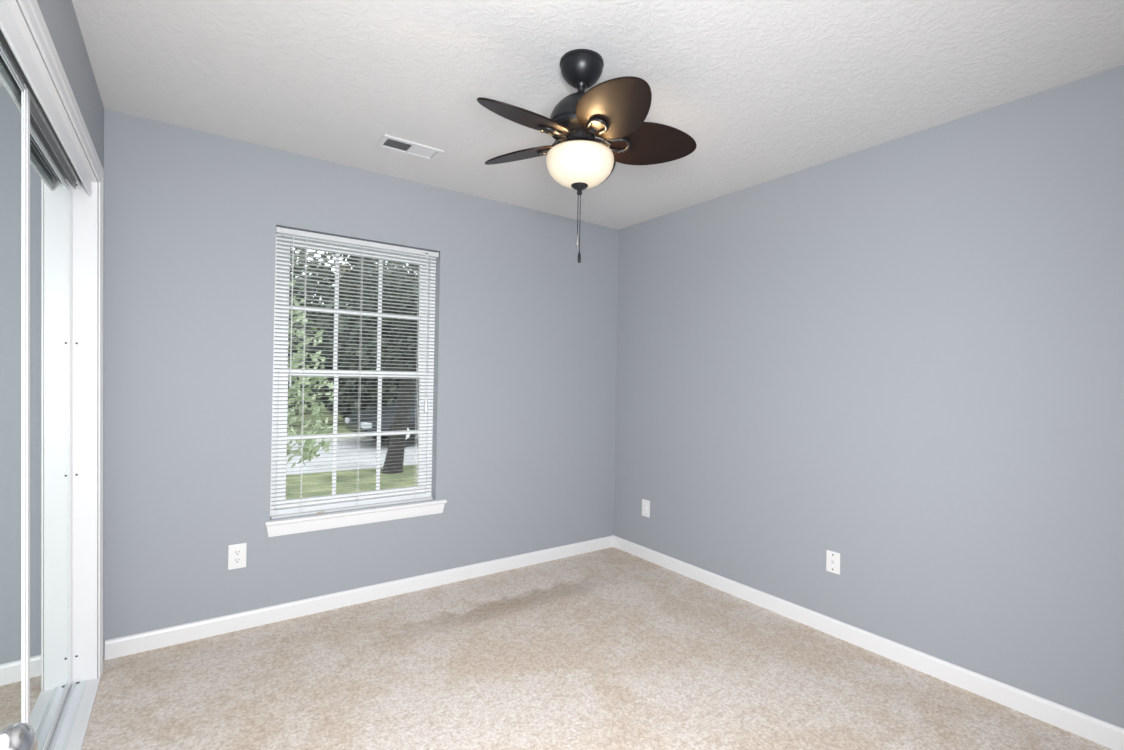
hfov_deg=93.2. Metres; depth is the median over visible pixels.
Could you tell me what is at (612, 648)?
floor
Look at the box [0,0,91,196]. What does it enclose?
track
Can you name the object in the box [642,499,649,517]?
wall outlet
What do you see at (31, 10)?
trim
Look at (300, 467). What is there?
street
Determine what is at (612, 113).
ceiling fan
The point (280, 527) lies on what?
window
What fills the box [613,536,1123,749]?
baseboard
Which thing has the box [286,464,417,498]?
lawn
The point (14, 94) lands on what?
door
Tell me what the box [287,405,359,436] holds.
verge
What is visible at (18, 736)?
door knob
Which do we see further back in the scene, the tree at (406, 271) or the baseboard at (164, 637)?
the tree at (406, 271)
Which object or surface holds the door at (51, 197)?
in the wall at (60, 17)
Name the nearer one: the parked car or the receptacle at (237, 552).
the receptacle at (237, 552)
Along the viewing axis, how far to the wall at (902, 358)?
2.42 m
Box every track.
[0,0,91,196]
[47,679,86,749]
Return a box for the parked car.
[345,386,418,446]
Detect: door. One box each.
[0,42,29,730]
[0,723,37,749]
[30,123,72,749]
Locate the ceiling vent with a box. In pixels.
[375,134,443,160]
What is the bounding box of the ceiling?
[72,0,1123,229]
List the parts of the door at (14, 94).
rail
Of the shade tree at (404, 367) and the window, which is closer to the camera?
the window
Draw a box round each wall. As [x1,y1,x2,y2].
[37,0,103,659]
[104,108,618,658]
[614,65,1123,727]
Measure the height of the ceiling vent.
0.008 m
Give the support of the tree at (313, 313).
on the verge
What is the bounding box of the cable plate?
[826,550,839,574]
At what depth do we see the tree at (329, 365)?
17.13 m
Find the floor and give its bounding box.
[82,547,1112,749]
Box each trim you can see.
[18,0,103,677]
[65,677,100,749]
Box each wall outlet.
[228,543,246,569]
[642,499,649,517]
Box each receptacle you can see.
[233,557,240,563]
[234,549,240,555]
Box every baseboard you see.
[105,535,613,659]
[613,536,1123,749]
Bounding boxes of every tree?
[288,276,301,407]
[289,247,330,411]
[289,248,419,473]
[308,259,418,419]
[366,259,419,406]
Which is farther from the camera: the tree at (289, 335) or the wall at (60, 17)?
the tree at (289, 335)
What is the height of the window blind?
1.517 m
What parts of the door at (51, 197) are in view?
rail, rail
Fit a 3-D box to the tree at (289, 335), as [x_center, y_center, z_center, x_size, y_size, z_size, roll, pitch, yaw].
[-9.361,-1.071,15.256,3.715,5.486,3.244,1,0,-35]
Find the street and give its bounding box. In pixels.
[286,438,417,474]
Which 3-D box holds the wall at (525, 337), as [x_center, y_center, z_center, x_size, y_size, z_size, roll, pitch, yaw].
[-1.150,0.061,3.065,3.990,2.440,0.140,1,0,-35]
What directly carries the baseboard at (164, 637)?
attached to the wall at (525, 337)
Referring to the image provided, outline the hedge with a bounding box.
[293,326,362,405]
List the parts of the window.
sash, sash, sill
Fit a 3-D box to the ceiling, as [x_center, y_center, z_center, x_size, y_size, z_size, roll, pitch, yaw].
[0.279,-1.198,1.103,3.990,0.100,4.982,1,0,-35]
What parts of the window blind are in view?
ladder cord, rail, ladder cord, ladder cord, lift cord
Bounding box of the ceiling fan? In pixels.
[477,49,696,262]
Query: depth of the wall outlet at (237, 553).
2.64 m
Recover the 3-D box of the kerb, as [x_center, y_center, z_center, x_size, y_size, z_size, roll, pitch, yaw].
[-0.021,1.821,17.192,100.000,0.260,0.200,1,0,-35]
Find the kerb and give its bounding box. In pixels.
[287,434,417,443]
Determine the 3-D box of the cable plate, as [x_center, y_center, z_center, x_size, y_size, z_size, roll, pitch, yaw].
[1.380,0.955,2.707,0.015,0.108,0.070,1,0,-35]
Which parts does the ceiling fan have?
blade, blade, pull chain, lamp shade, blade, blade, blade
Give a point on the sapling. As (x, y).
(308, 445)
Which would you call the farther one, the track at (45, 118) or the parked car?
the parked car
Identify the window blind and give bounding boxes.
[271,227,438,518]
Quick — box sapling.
[287,279,338,466]
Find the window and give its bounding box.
[265,234,446,536]

